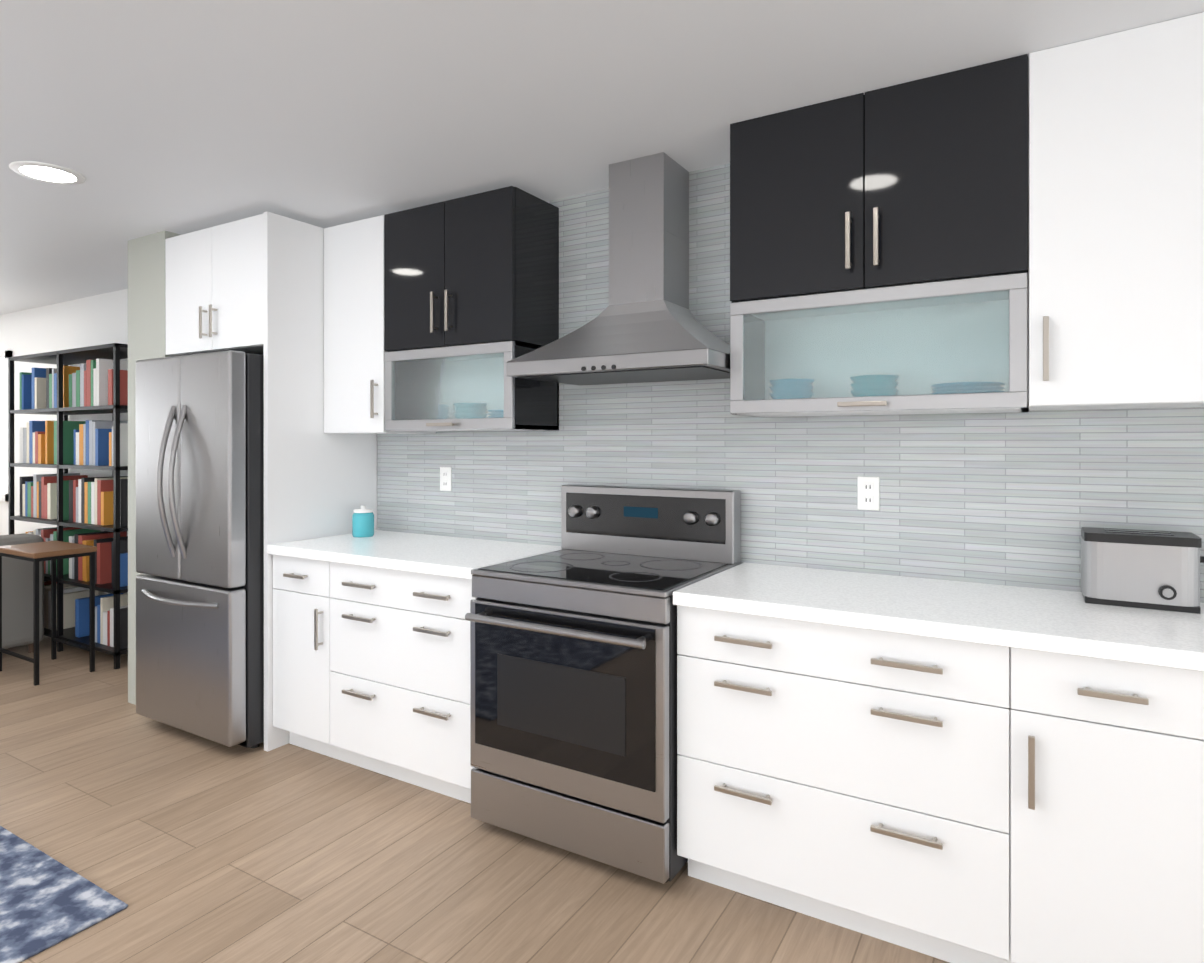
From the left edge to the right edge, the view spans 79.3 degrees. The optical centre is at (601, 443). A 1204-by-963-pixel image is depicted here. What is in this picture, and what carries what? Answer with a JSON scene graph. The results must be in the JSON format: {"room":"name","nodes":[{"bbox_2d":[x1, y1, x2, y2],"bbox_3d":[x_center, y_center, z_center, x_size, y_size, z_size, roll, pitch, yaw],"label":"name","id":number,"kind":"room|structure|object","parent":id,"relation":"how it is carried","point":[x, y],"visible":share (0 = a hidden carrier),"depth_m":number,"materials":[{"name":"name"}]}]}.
{"room":"kitchen","nodes":[
{"label":"kitchen","id":0,"kind":"room"},
{"bbox_2d":[128,231,180,704],"bbox_3d":[-2.166,0.147,3.971,0.353,2.410,0.620,0,0,31],"label":"wall","id":1,"kind":"structure","parent":0,"point":[146,303],"depth_m":3.75,"materials":[{"name":"grey paint"}]},
{"bbox_2d":[0,635,949,962],"bbox_3d":[-4.122,1.405,1.424,12.500,0.100,7.200,0,0,31],"label":"floor","id":2,"kind":"structure","parent":0,"point":[184,845],"depth_m":2.32,"materials":[{"name":"brown wood"}]},
{"bbox_2d":[0,533,43,652],"bbox_3d":[-4.580,0.931,4.025,0.950,0.840,2.210,0,0,31],"label":"sofa","id":3,"kind":"object","parent":2,"relation":"on","point":[17,602],"visible":0.67,"depth_m":4.60,"materials":[{"name":"grey fabric"}]},
{"bbox_2d":[0,541,96,685],"bbox_3d":[-3.299,0.981,4.309,0.520,0.740,0.320,0,0,31],"label":"console table","id":4,"kind":"object","parent":2,"relation":"on","point":[36,553],"visible":1,"depth_m":4.29,"materials":[{"name":"brown wood"}]},
{"bbox_2d":[0,826,127,962],"bbox_3d":[-3.493,1.349,1.748,3.250,0.012,2.800,0,0,31],"label":"rug","id":5,"kind":"object","parent":2,"relation":"on","point":[47,901],"visible":1,"depth_m":2.12,"materials":[{"name":"blue fabric"}]},
{"bbox_2d":[8,343,127,668],"bbox_3d":[-3.439,0.374,4.866,1.450,1.952,0.355,0,0,31],"label":"bookshelf","id":6,"kind":"object","parent":2,"relation":"on","point":[77,508],"visible":0.75,"depth_m":4.70,"materials":[{"name":"black metal"}]},
{"bbox_2d":[136,350,263,747],"bbox_3d":[-1.733,0.477,3.562,0.760,1.750,0.820,0,0,31],"label":"fridge","id":7,"kind":"object","parent":2,"relation":"on","point":[200,543],"visible":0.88,"depth_m":3.20,"materials":[{"name":"grey metal"}]},
{"bbox_2d":[165,211,376,751],"bbox_3d":[-1.671,0.167,3.649,0.823,2.370,0.646,0,0,31],"label":"cabinet","id":8,"kind":"object","parent":2,"relation":"on","point":[253,285],"visible":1,"depth_m":3.34,"materials":[{"name":"white wood"}]},
{"bbox_2d":[267,506,560,802],"bbox_3d":[-0.802,0.825,3.141,1.182,1.055,0.631,0,0,31],"label":"base cabinet","id":9,"kind":"object","parent":2,"relation":"on","point":[371,648],"visible":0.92,"depth_m":2.90,"materials":[{"name":"white wood"}]},
{"bbox_2d":[465,484,740,883],"bbox_3d":[0.010,0.763,2.595,0.756,1.180,0.718,0,0,31],"label":"range","id":10,"kind":"object","parent":2,"relation":"on","point":[573,694],"visible":0.96,"depth_m":2.36,"materials":[{"name":"grey metal"}]},
{"bbox_2d":[677,606,1016,962],"bbox_3d":[0.757,0.919,2.234,0.882,0.870,0.595,0,0,31],"label":"base cabinet","id":11,"kind":"object","parent":2,"relation":"on","point":[957,771],"depth_m":1.94,"materials":[{"name":"white wood"}]},
{"bbox_2d":[673,562,1203,673],"bbox_3d":[1.493,0.464,1.777,2.614,0.040,0.626,0,0,31],"label":"countertop","id":12,"kind":"structure","parent":11,"relation":"on","point":[1042,621],"depth_m":1.93,"materials":[{"name":"white stone"}]},
{"bbox_2d":[1081,527,1203,613],"bbox_3d":[1.494,0.344,2.008,0.280,0.198,0.176,0,0,31],"label":"toaster","id":13,"kind":"object","parent":12,"relation":"on","point":[1151,569],"visible":0.98,"depth_m":1.96,"materials":[{"name":"silver plastic"}]},
{"bbox_2d":[1017,650,1203,962],"bbox_3d":[1.308,0.919,1.906,0.400,0.870,0.595,0,0,31],"label":"base cabinet","id":14,"kind":"object","parent":2,"relation":"on","point":[1110,755],"depth_m":1.65,"materials":[{"name":"white wood"}]},
{"bbox_2d":[0,164,1203,602],"bbox_3d":[-2.350,0.146,4.495,12.400,2.410,0.108,0,0,31],"label":"wall","id":15,"kind":"structure","parent":0,"point":[1022,500],"depth_m":2.66,"materials":[{"name":"grey tile"}]},
{"bbox_2d":[0,350,11,501],"bbox_3d":[-5.625,-0.141,6.373,1.970,1.220,0.028,0,0,31],"label":"window","id":16,"kind":"structure","parent":15,"relation":"in","point":[4,483],"depth_m":5.93,"materials":[{"name":"white"}]},
{"bbox_2d":[324,186,558,433],"bbox_3d":[-0.761,-0.532,3.272,1.122,0.970,0.361,0,0,31],"label":"upper cabinet","id":17,"kind":"object","parent":15,"relation":"attached to","point":[438,316],"visible":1,"depth_m":3.10,"materials":[{"name":"white and black lacquered wood"},{"name":"frosted glass"},{"name":"nickel"}]},
{"bbox_2d":[440,467,451,490],"bbox_3d":[-0.747,0.170,3.473,0.072,0.115,0.008,0,0,31],"label":"electrical outlet","id":18,"kind":"object","parent":15,"relation":"attached to","point":[445,478],"visible":1,"depth_m":3.47,"materials":[{"name":"white plastic"}]},
{"bbox_2d":[506,152,729,385],"bbox_3d":[0.113,-0.649,2.674,0.795,0.813,0.494,0,0,31],"label":"range hood","id":19,"kind":"object","parent":15,"relation":"attached to","point":[645,325],"visible":0.98,"depth_m":2.66,"materials":[{"name":"silver metal"}]},
{"bbox_2d":[857,476,879,510],"bbox_3d":[0.911,0.171,2.485,0.072,0.115,0.008,0,0,31],"label":"electrical outlet","id":20,"kind":"object","parent":15,"relation":"attached to","point":[868,493],"visible":1,"depth_m":2.48,"materials":[{"name":"white plastic"}]},
{"bbox_2d":[730,52,1033,319],"bbox_3d":[0.869,-0.762,2.321,0.851,0.588,0.325,0,0,31],"label":"upper cabinet","id":21,"kind":"object","parent":15,"relation":"attached to","point":[1016,234],"depth_m":2.15,"materials":[{"name":"black wood"}]},
{"bbox_2d":[1022,12,1203,411],"bbox_3d":[1.479,-0.578,1.958,0.566,0.955,0.325,0,0,31],"label":"upper cabinet","id":22,"kind":"object","parent":15,"relation":"attached to","point":[1113,301],"depth_m":1.86,"materials":[{"name":"white wood"}]},
{"bbox_2d":[0,0,1203,314],"bbox_3d":[-4.122,-1.105,1.421,12.500,0.100,7.200,0,0,31],"label":"ceiling","id":23,"kind":"structure","parent":0,"point":[156,116],"depth_m":2.17,"materials":[{"name":"grey paint"}]},
{"bbox_2d":[9,161,85,184],"bbox_3d":[-2.161,-1.053,2.837,0.240,0.007,0.240,0,0,31],"label":"recessed light","id":24,"kind":"object","parent":23,"relation":"in","point":[49,173],"visible":0.94,"depth_m":2.82,"materials":[{"name":"white plastic"}]}
]}

